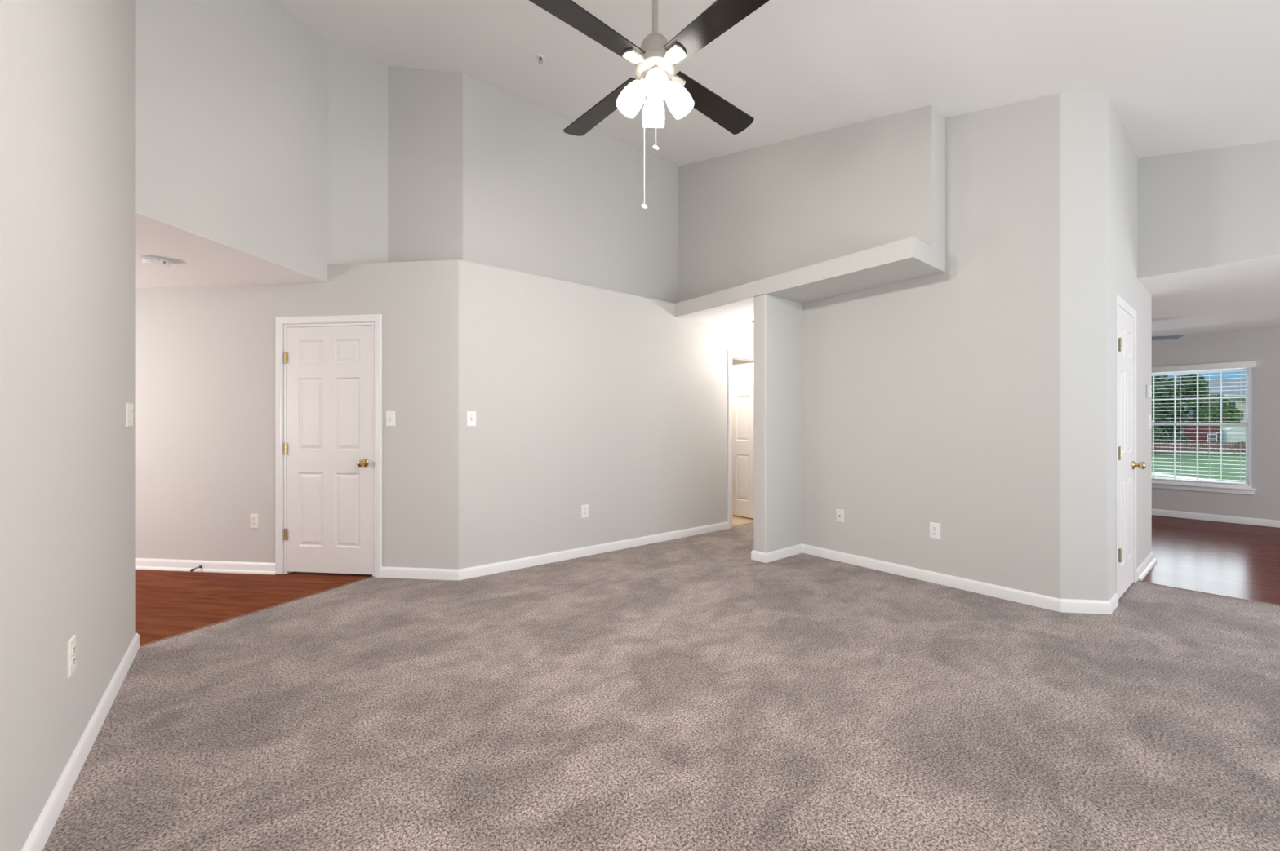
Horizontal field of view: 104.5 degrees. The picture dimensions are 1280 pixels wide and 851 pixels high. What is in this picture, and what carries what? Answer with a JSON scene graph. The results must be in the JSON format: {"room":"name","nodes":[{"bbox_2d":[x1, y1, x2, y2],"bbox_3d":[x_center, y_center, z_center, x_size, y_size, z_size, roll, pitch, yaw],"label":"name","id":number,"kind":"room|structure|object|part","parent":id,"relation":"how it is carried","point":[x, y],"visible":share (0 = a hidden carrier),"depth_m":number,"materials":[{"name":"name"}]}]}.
{"room":"empty living room","nodes":[
{"label":"empty living room","id":0,"kind":"room"},
{"bbox_2d":[0,0,135,850],"bbox_3d":[-0.789,-0.819,0.136,0.135,4.118,6.395,0,0,-38],"label":"wall","id":1,"kind":"structure","parent":0,"point":[68,67],"depth_m":1.56,"materials":[{"name":"grey paint"}]},
{"bbox_2d":[67,635,75,678],"bbox_3d":[-1.929,0.785,1.686,0.009,0.120,0.076,0,0,-38],"label":"wall outlet","id":2,"kind":"object","parent":1,"relation":"attached to","point":[72,642],"visible":1,"depth_m":1.67,"materials":[{"name":"white plastic"}]},
{"bbox_2d":[71,656,75,666],"bbox_3d":[-1.927,0.804,1.687,0.003,0.029,0.033,0,0,-38],"label":"receptacle","id":3,"kind":"object","parent":2,"relation":"attached to","point":[73,658],"depth_m":1.68,"materials":[{"name":"grey plastic"}]},
{"bbox_2d":[71,644,75,655],"bbox_3d":[-1.927,0.765,1.687,0.003,0.029,0.033,0,0,-38],"label":"receptacle","id":4,"kind":"object","parent":2,"relation":"attached to","point":[73,646],"depth_m":1.68,"materials":[{"name":"grey plastic"}]},
{"bbox_2d":[21,633,139,850],"bbox_3d":[-0.791,1.169,0.213,0.068,0.083,6.298,0,0,-38],"label":"baseboard","id":5,"kind":"structure","parent":1,"relation":"attached to","point":[44,825],"depth_m":1.70,"materials":[{"name":"white paint"}]},
{"bbox_2d":[125,403,133,426],"bbox_3d":[-2.593,-0.050,2.525,0.015,0.120,0.170,0,0,-38],"label":"light switch","id":6,"kind":"object","parent":1,"relation":"attached to","point":[129,407],"visible":1,"depth_m":2.50,"materials":[{"name":"white plastic"}]},
{"bbox_2d":[135,212,327,288],"bbox_3d":[-4.325,-1.204,3.150,3.952,0.103,5.515,0,0,-38],"label":"ceiling","id":7,"kind":"structure","parent":0,"point":[197,260],"depth_m":3.56,"materials":[{"name":"white paint"}]},
{"bbox_2d":[140,254,172,268],"bbox_3d":[-3.351,-1.127,3.436,0.156,0.051,0.156,0,0,-38],"label":"smoke detector","id":8,"kind":"object","parent":7,"relation":"attached to","point":[154,261],"visible":1,"depth_m":3.40,"materials":[{"name":"grey plastic"}]},
{"bbox_2d":[135,0,328,281],"bbox_3d":[-2.674,-2.134,3.352,0.106,1.960,1.345,0,0,9],"label":"wall","id":9,"kind":"structure","parent":0,"point":[232,96],"depth_m":3.25,"materials":[{"name":"grey paint"}]},
{"bbox_2d":[135,569,372,645],"bbox_3d":[-4.215,1.237,3.259,4.260,0.046,5.550,0,0,-38],"label":"floor","id":10,"kind":"structure","parent":0,"point":[168,603],"depth_m":3.55,"materials":[{"name":"brown wood"}]},
{"bbox_2d":[135,262,374,573],"bbox_3d":[-4.490,-0.025,4.371,4.818,2.530,0.300,0,0,7],"label":"wall","id":11,"kind":"structure","parent":0,"point":[205,356],"depth_m":4.11,"materials":[{"name":"grey paint"}]},
{"bbox_2d":[190,564,202,572],"bbox_3d":[-3.645,1.178,4.068,0.026,0.033,0.081,0,0,7],"label":"door stop","id":12,"kind":"object","parent":11,"relation":"attached to","point":[200,566],"visible":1,"depth_m":4.07,"materials":[{"name":"silver metal"}]},
{"bbox_2d":[135,558,276,574],"bbox_3d":[-4.819,1.171,4.243,3.747,0.087,0.030,0,0,7],"label":"baseboard","id":13,"kind":"structure","parent":11,"relation":"attached to","point":[171,565],"depth_m":4.10,"materials":[{"name":"white paint"}]},
{"bbox_2d":[250,514,258,528],"bbox_3d":[-3.163,0.790,4.062,0.076,0.120,0.009,0,0,7],"label":"wall outlet","id":14,"kind":"object","parent":11,"relation":"attached to","point":[254,517],"visible":1,"depth_m":4.06,"materials":[{"name":"white plastic"}]},
{"bbox_2d":[275,314,382,577],"bbox_3d":[-2.503,0.168,4.028,0.918,2.092,0.206,0,0,7],"label":"door","id":15,"kind":"structure","parent":11,"relation":"in","point":[333,372],"depth_m":4.00,"materials":[{"name":"white paint"}]},
{"bbox_3d":[-2.200,0.304,3.925,0.066,0.066,0.070,0,0,7],"label":"knob","id":16,"kind":"part","parent":15,"relation":"part of","materials":[{"name":"gold metal"}]},
{"bbox_2d":[328,43,677,303],"bbox_3d":[-0.993,-2.195,4.749,3.544,1.849,0.512,0,0,-29],"label":"wall","id":17,"kind":"structure","parent":0,"point":[424,165],"depth_m":4.29,"materials":[{"name":"grey paint"}]},
{"bbox_2d":[374,259,731,569],"bbox_3d":[-0.453,-0.025,4.756,3.692,2.530,0.649,0,0,-28],"label":"wall","id":18,"kind":"structure","parent":0,"point":[614,403],"depth_m":4.28,"materials":[{"name":"grey paint"}]},
{"bbox_2d":[139,576,374,647],"bbox_3d":[-2.417,1.218,3.346,0.018,0.023,1.440,0,0,26],"label":"trim","id":19,"kind":"structure","parent":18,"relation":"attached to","point":[372,576],"depth_m":3.16,"materials":[{"name":"brown wood"}]},
{"bbox_2d":[386,411,395,426],"bbox_3d":[-1.978,-0.048,3.918,0.076,0.120,0.025,0,0,7],"label":"light switch","id":20,"kind":"object","parent":18,"relation":"attached to","point":[390,415],"visible":1,"depth_m":3.92,"materials":[{"name":"white plastic"}]},
{"bbox_2d":[466,411,475,426],"bbox_3d":[-1.329,-0.048,3.916,0.076,0.120,0.025,0,0,-38],"label":"light switch","id":21,"kind":"object","parent":18,"relation":"attached to","point":[470,415],"visible":1,"depth_m":3.92,"materials":[{"name":"white plastic"}]},
{"bbox_2d":[381,521,728,580],"bbox_3d":[-0.414,1.169,4.684,3.601,0.083,0.407,0,0,-31],"label":"baseboard","id":22,"kind":"structure","parent":18,"relation":"attached to","point":[503,566],"depth_m":4.26,"materials":[{"name":"white paint"}]},
{"bbox_2d":[581,504,588,518],"bbox_3d":[-0.506,0.798,4.572,0.076,0.120,0.009,0,0,-38],"label":"wall outlet","id":23,"kind":"object","parent":18,"relation":"attached to","point":[584,508],"visible":1,"depth_m":4.57,"materials":[{"name":"white plastic"}]},
{"bbox_2d":[42,522,1279,850],"bbox_3d":[1.932,1.210,2.735,7.370,0.001,6.975,0,0,-39],"label":"floor","id":24,"kind":"structure","parent":0,"point":[695,693],"depth_m":2.03,"materials":[{"name":"carpet"}]},
{"bbox_2d":[731,327,753,358],"bbox_3d":[1.989,0.018,6.623,2.440,2.445,0.120,0,0,-38],"label":"wall","id":25,"kind":"structure","parent":0,"point":[742,340],"depth_m":5.94,"materials":[{"name":"grey paint"}]},
{"bbox_2d":[732,515,753,526],"bbox_3d":[1.198,1.236,7.489,2.600,0.048,2.370,0,0,-38],"label":"floor","id":26,"kind":"structure","parent":0,"point":[736,520],"depth_m":6.30,"materials":[{"name":"tile"}]},
{"bbox_2d":[732,359,753,365],"bbox_3d":[0.825,0.000,7.236,1.900,2.480,2.300,0,0,-38],"label":"wall","id":27,"kind":"structure","parent":0,"point":[734,362],"depth_m":7.70,"materials":[{"name":"grey paint"}]},
{"bbox_2d":[727,349,753,528],"bbox_3d":[1.080,0.168,6.345,0.796,2.092,0.853,0,0,-38],"label":"door","id":28,"kind":"structure","parent":27,"relation":"in","point":[740,377],"depth_m":6.42,"materials":[{"name":"white paint"}]},
{"bbox_2d":[272,0,1279,167],"bbox_3d":[1.194,-2.313,2.451,6.320,1.988,7.650,0,0,-38],"label":"ceiling","id":29,"kind":"structure","parent":0,"point":[1177,76],"depth_m":3.21,"materials":[{"name":"white paint"}]},
{"bbox_2d":[536,53,544,65],"bbox_3d":[-0.746,-2.744,3.719,0.064,0.060,0.063,0,0,-38],"label":"sprinkler head","id":30,"kind":"object","parent":29,"relation":"attached to","point":[540,56],"visible":1,"depth_m":3.71},
{"bbox_2d":[528,0,769,208],"bbox_3d":[0.067,-1.670,2.200,1.005,1.398,1.005,0,0,4],"label":"ceiling fan","id":31,"kind":"object","parent":29,"relation":"hanging from","point":[656,58],"visible":1,"depth_m":2.14,"materials":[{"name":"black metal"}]},
{"bbox_3d":[-0.221,-1.582,1.945,0.560,0.031,0.131,0,0,-41],"label":"blade","id":32,"kind":"part","parent":31,"relation":"part of","materials":[{"name":"black wood"}]},
{"bbox_3d":[-0.188,-1.582,2.488,0.131,0.031,0.560,0,0,-41],"label":"blade","id":33,"kind":"part","parent":31,"relation":"part of","materials":[{"name":"black wood"}]},
{"bbox_3d":[-0.040,-1.447,2.196,0.133,0.148,0.105,0,0,0],"label":"lamp shade","id":34,"kind":"part","parent":31,"relation":"part of","materials":[{"name":"white glass"}]},
{"bbox_2d":[637,75,644,84],"bbox_3d":[0.016,-1.527,2.198,0.061,0.065,0.046,0,0,0],"label":"socket","id":35,"kind":"object","parent":31,"relation":"attached to","point":[641,81],"depth_m":2.18,"materials":[{"name":"grey"}]},
{"bbox_3d":[0.020,-1.262,2.230,0.003,0.534,0.003,0,0,0],"label":"pull chain","id":36,"kind":"part","parent":31,"relation":"part of","materials":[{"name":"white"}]},
{"bbox_3d":[0.063,-1.447,2.307,0.105,0.148,0.133,0,0,0],"label":"lamp shade","id":37,"kind":"part","parent":31,"relation":"part of","materials":[{"name":"white glass"}]},
{"bbox_3d":[0.069,-1.369,2.168,0.003,0.289,0.003,0,0,0],"label":"pull chain","id":38,"kind":"part","parent":31,"relation":"part of","materials":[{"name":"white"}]},
{"bbox_3d":[0.071,-1.447,2.093,0.105,0.148,0.133,0,0,0],"label":"lamp shade","id":39,"kind":"part","parent":31,"relation":"part of","materials":[{"name":"white glass"}]},
{"bbox_3d":[0.071,-1.458,2.103,0.060,0.099,0.081,0,0,0],"label":"bulb","id":40,"kind":"part","parent":31,"relation":"part of","materials":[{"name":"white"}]},
{"bbox_3d":[0.174,-1.447,2.204,0.133,0.148,0.105,0,0,0],"label":"lamp shade","id":41,"kind":"part","parent":31,"relation":"part of","materials":[{"name":"white glass"}]},
{"bbox_3d":[0.355,-1.582,2.455,0.560,0.031,0.131,0,0,-41],"label":"blade","id":42,"kind":"part","parent":31,"relation":"part of","materials":[{"name":"black wood"}]},
{"bbox_3d":[0.322,-1.582,1.912,0.131,0.031,0.560,0,0,-41],"label":"blade","id":43,"kind":"part","parent":31,"relation":"part of","materials":[{"name":"black wood"}]},
{"bbox_2d":[753,293,802,553],"bbox_3d":[2.362,0.043,5.444,3.325,2.395,0.136,0,0,-38],"label":"wall","id":44,"kind":"structure","parent":0,"point":[777,322],"depth_m":4.46,"materials":[{"name":"grey paint"}]},
{"bbox_2d":[675,105,945,316],"bbox_3d":[1.263,-2.062,4.641,0.605,1.825,2.709,0,0,-38],"label":"wall alcove header","id":45,"kind":"structure","parent":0,"point":[859,206],"depth_m":4.26,"materials":[{"name":"grey paint"}]},
{"bbox_2d":[802,93,1117,600],"bbox_3d":[2.379,-0.695,4.050,0.505,3.869,2.143,0,0,-38],"label":"wall","id":46,"kind":"structure","parent":0,"point":[975,399],"depth_m":3.51,"materials":[{"name":"grey paint"}]},
{"bbox_2d":[836,509,844,523],"bbox_3d":[1.770,0.808,4.394,0.019,0.114,0.070,0,0,-38],"label":"cable jack","id":47,"kind":"object","parent":46,"relation":"attached to","point":[840,513],"visible":1,"depth_m":4.39,"materials":[{"name":"white plastic"}]},
{"bbox_2d":[751,543,1118,614],"bbox_3d":[2.138,1.169,3.942,2.461,0.083,0.549,0,0,35],"label":"baseboard","id":48,"kind":"structure","parent":46,"relation":"attached to","point":[1064,606],"depth_m":3.67,"materials":[{"name":"white paint"}]},
{"bbox_2d":[929,522,940,539],"bbox_3d":[2.255,0.812,3.792,0.009,0.120,0.076,0,0,-38],"label":"wall outlet","id":49,"kind":"object","parent":46,"relation":"attached to","point":[935,528],"visible":1,"depth_m":3.79,"materials":[{"name":"white plastic"}]},
{"bbox_2d":[675,255,1279,337],"bbox_3d":[4.515,-1.200,5.029,6.171,0.110,10.350,0,0,-38],"label":"ceiling","id":50,"kind":"structure","parent":0,"point":[1244,295],"depth_m":4.69,"materials":[{"name":"white paint"}]},
{"bbox_2d":[1151,335,1183,340],"bbox_3d":[5.435,-1.027,5.793,1.018,0.250,1.018,0,0,-24],"label":"ceiling fan","id":51,"kind":"object","parent":50,"relation":"hanging from","point":[1171,337],"visible":0.02,"depth_m":5.59,"materials":[{"name":"white plastic"}]},
{"bbox_2d":[1117,116,1151,568],"bbox_3d":[3.865,-0.452,3.940,1.685,3.383,0.120,0,0,-38],"label":"wall","id":52,"kind":"structure","parent":0,"point":[1130,289],"depth_m":3.91,"materials":[{"name":"grey paint"}]},
{"bbox_2d":[1115,293,1146,599],"bbox_3d":[3.502,0.168,3.605,0.826,2.092,0.192,0,0,-38],"label":"door","id":53,"kind":"structure","parent":52,"relation":"in","point":[1126,325],"depth_m":3.58,"materials":[{"name":"white paint"}]},
{"bbox_3d":[3.520,0.166,3.583,0.826,2.088,0.008,0,0,-38],"label":"casing","id":54,"kind":"part","parent":53,"relation":"part of","materials":[{"name":"white paint"}]},
{"bbox_3d":[3.749,0.304,3.723,0.066,0.066,0.070,0,0,-38],"label":"knob","id":55,"kind":"part","parent":53,"relation":"part of","materials":[{"name":"gold metal"}]},
{"bbox_2d":[1136,569,1138,582],"bbox_3d":[3.861,1.169,3.852,0.051,0.083,0.013,0,0,-38],"label":"baseboard","id":56,"kind":"structure","parent":52,"relation":"attached to","point":[1137,572],"depth_m":3.83,"materials":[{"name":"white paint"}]},
{"bbox_2d":[1136,551,1156,581],"bbox_3d":[4.203,1.171,4.189,0.905,0.087,0.150,0,0,-38],"label":"baseboard","id":57,"kind":"structure","parent":52,"relation":"attached to","point":[1149,562],"depth_m":4.10,"materials":[{"name":"white paint"}]},
{"bbox_2d":[1145,385,1151,398],"bbox_3d":[4.320,-0.285,4.207,0.110,0.110,0.027,0,0,-38],"label":"thermostat","id":58,"kind":"object","parent":52,"relation":"attached to","point":[1148,388],"visible":1,"depth_m":4.18,"materials":[{"name":"grey plastic"}]},
{"bbox_2d":[1148,415,1153,429],"bbox_3d":[4.452,-0.025,4.314,0.122,0.120,0.025,0,0,-38],"label":"light switch","id":59,"kind":"object","parent":52,"relation":"attached to","point":[1149,416],"visible":1,"depth_m":4.29,"materials":[{"name":"white plastic"}]},
{"bbox_3d":[4.447,-0.025,4.321,0.122,0.120,0.006,0,0,-38],"label":"plate","id":60,"kind":"part","parent":59,"relation":"part of","materials":[{"name":"white plastic"}]},
{"bbox_2d":[1137,581,1279,606],"bbox_3d":[4.854,1.218,2.615,0.018,0.023,3.151,0,0,-39],"label":"trim","id":61,"kind":"structure","parent":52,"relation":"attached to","point":[1138,581],"depth_m":3.54,"materials":[{"name":"brown"}]},
{"bbox_2d":[1155,377,1245,429],"bbox_3d":[58.223,-1.485,49.673,13.000,6.590,9.600,0,0,0],"label":"sky","id":62,"kind":"structure","parent":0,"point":[1238,388],"depth_m":47.56,"materials":[{"name":"blue"}]},
{"bbox_2d":[1137,140,1279,279],"bbox_3d":[4.956,-1.640,2.707,0.112,0.972,3.267,0,0,-38],"label":"wall","id":63,"kind":"structure","parent":0,"point":[1200,209],"depth_m":3.62,"materials":[{"name":"grey paint"}]},
{"bbox_2d":[1142,515,1279,604],"bbox_3d":[6.032,1.237,4.543,4.303,0.046,7.600,0,0,-38],"label":"floor","id":64,"kind":"structure","parent":0,"point":[1239,561],"depth_m":4.53,"materials":[{"name":"brown wood"}]},
{"bbox_2d":[1151,327,1279,528],"bbox_3d":[7.641,0.043,5.823,0.150,2.395,7.600,0,0,-38],"label":"wall","id":65,"kind":"structure","parent":0,"point":[1262,346],"depth_m":6.00,"materials":[{"name":"grey paint"}]},
{"bbox_2d":[1151,367,1256,495],"bbox_3d":[7.108,0.052,6.453,0.200,1.585,1.150,0,0,-38],"label":"window","id":66,"kind":"structure","parent":65,"relation":"in","point":[1161,484],"depth_m":6.29,"materials":[{"name":"white plastic"}]},
{"bbox_3d":[7.163,-0.343,6.496,0.030,0.705,1.036,0,0,-38],"label":"sash","id":67,"kind":"part","parent":66,"relation":"part of","materials":[{"name":"white plastic"}]},
{"bbox_3d":[7.137,0.354,6.476,0.030,0.761,1.036,0,0,-38],"label":"sash","id":68,"kind":"part","parent":66,"relation":"part of","materials":[{"name":"white plastic"}]},
{"bbox_2d":[1151,360,1255,484],"bbox_3d":[7.066,-0.019,6.419,0.111,1.502,1.140,0,0,-38],"label":"window blind","id":69,"kind":"object","parent":66,"relation":"attached to","point":[1251,363],"visible":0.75,"depth_m":6.28,"materials":[{"name":"white plastic"}]},
{"bbox_3d":[7.088,0.724,6.437,0.048,0.017,1.020,0,0,-38],"label":"rail","id":70,"kind":"part","parent":69,"relation":"part of","materials":[{"name":"white plastic"}]},
{"bbox_3d":[7.214,0.010,6.279,0.055,1.430,0.002,0,0,-38],"label":"ladder cord","id":71,"kind":"part","parent":69,"relation":"part of","materials":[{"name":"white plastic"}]},
{"bbox_3d":[7.077,0.779,6.428,0.120,0.018,1.150,0,0,-38],"label":"sill","id":72,"kind":"part","parent":66,"relation":"part of","materials":[{"name":"white paint"}]},
{"bbox_2d":[1151,509,1279,528],"bbox_3d":[7.609,1.169,5.733,0.013,0.083,7.460,0,0,-38],"label":"baseboard","id":73,"kind":"structure","parent":65,"relation":"attached to","point":[1246,521],"depth_m":6.20,"materials":[{"name":"white paint"}]},
{"label":"outside","id":74,"kind":"structure","parent":0,"visible":0},
{"bbox_2d":[1151,445,1245,482],"bbox_3d":[49.280,1.910,58.365,130.200,0.200,150.000,0,0,-39],"label":"lawn","id":75,"kind":"structure","parent":74,"point":[1240,460],"depth_m":22.08,"materials":[{"name":"green plant"}]},
{"bbox_2d":[1151,427,1173,453],"bbox_3d":[33.832,1.065,32.657,1.908,1.846,1.853,0,0,-38],"label":"shrub","id":76,"kind":"object","parent":75,"relation":"on","point":[1162,436],"visible":0.27,"depth_m":32.06,"materials":[{"name":"green plant"}]},
{"bbox_2d":[1151,375,1191,433],"bbox_3d":[37.201,-0.961,36.152,3.662,5.655,4.021,0,0,-23],"label":"leafy tree","id":77,"kind":"object","parent":75,"relation":"on","point":[1180,417],"visible":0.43,"depth_m":34.74,"materials":[{"name":"green plant"}]},
{"bbox_2d":[1168,432,1191,449],"bbox_3d":[35.624,1.227,33.009,1.517,1.478,1.528,0,0,-38],"label":"shrub","id":78,"kind":"object","parent":75,"relation":"on","point":[1178,437],"visible":0.27,"depth_m":32.58,"materials":[{"name":"green plant"}]},
{"bbox_2d":[1151,472,1224,481],"bbox_3d":[18.626,1.810,17.451,0.811,0.060,8.093,0,0,14],"label":"garden path","id":79,"kind":"structure","parent":75,"relation":"on","point":[1162,475],"depth_m":17.13,"materials":[{"name":"grey concrete"}]},
{"bbox_2d":[1172,373,1210,411],"bbox_3d":[48.825,-1.394,44.229,2.841,6.518,2.836,0,0,-38],"label":"leafy tree","id":80,"kind":"object","parent":75,"relation":"on","point":[1190,402],"visible":0.39,"depth_m":43.30,"materials":[{"name":"green plant"}]},
{"bbox_2d":[1151,440,1245,453],"bbox_3d":[35.688,1.435,31.011,8.550,0.850,0.132,0,0,0],"label":"picket fence","id":81,"kind":"object","parent":75,"relation":"on","point":[1228,447],"visible":0.59,"depth_m":30.95,"materials":[{"name":"brown"}]},
{"bbox_3d":[35.688,1.590,30.986,8.550,0.080,0.040,0,0,0],"label":"rail","id":82,"kind":"part","parent":81,"relation":"part of","materials":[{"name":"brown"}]},
{"bbox_2d":[1178,411,1220,448],"bbox_3d":[43.823,0.360,38.827,2.240,2.900,2.200,0,0,40],"label":"garden shed","id":83,"kind":"object","parent":75,"relation":"on","point":[1204,430],"visible":0.41,"depth_m":38.19,"materials":[{"name":"red wood"}]},
{"bbox_3d":[43.591,1.215,37.761,0.380,0.250,0.030,0,0,40],"label":"pane","id":84,"kind":"part","parent":83,"relation":"part of","materials":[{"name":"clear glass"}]},
{"bbox_2d":[1191,393,1244,442],"bbox_3d":[38.847,-0.142,33.352,1.672,4.011,2.349,0,0,-38],"label":"willow tree","id":85,"kind":"object","parent":75,"relation":"on","point":[1228,413],"visible":0.81,"depth_m":33.05,"materials":[{"name":"plant"}]},
{"bbox_3d":[38.847,-0.981,33.352,1.672,2.335,2.349,0,0,-38],"label":"crown","id":86,"kind":"part","parent":85,"relation":"part of","materials":[{"name":"green plant"}]},
{"bbox_2d":[1222,427,1245,448],"bbox_3d":[43.326,1.000,35.548,1.870,1.620,1.980,0,0,40],"label":"trailer","id":87,"kind":"object","parent":75,"relation":"on","point":[1237,434],"visible":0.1,"depth_m":35.33,"materials":[{"name":"white metal"}]}
]}

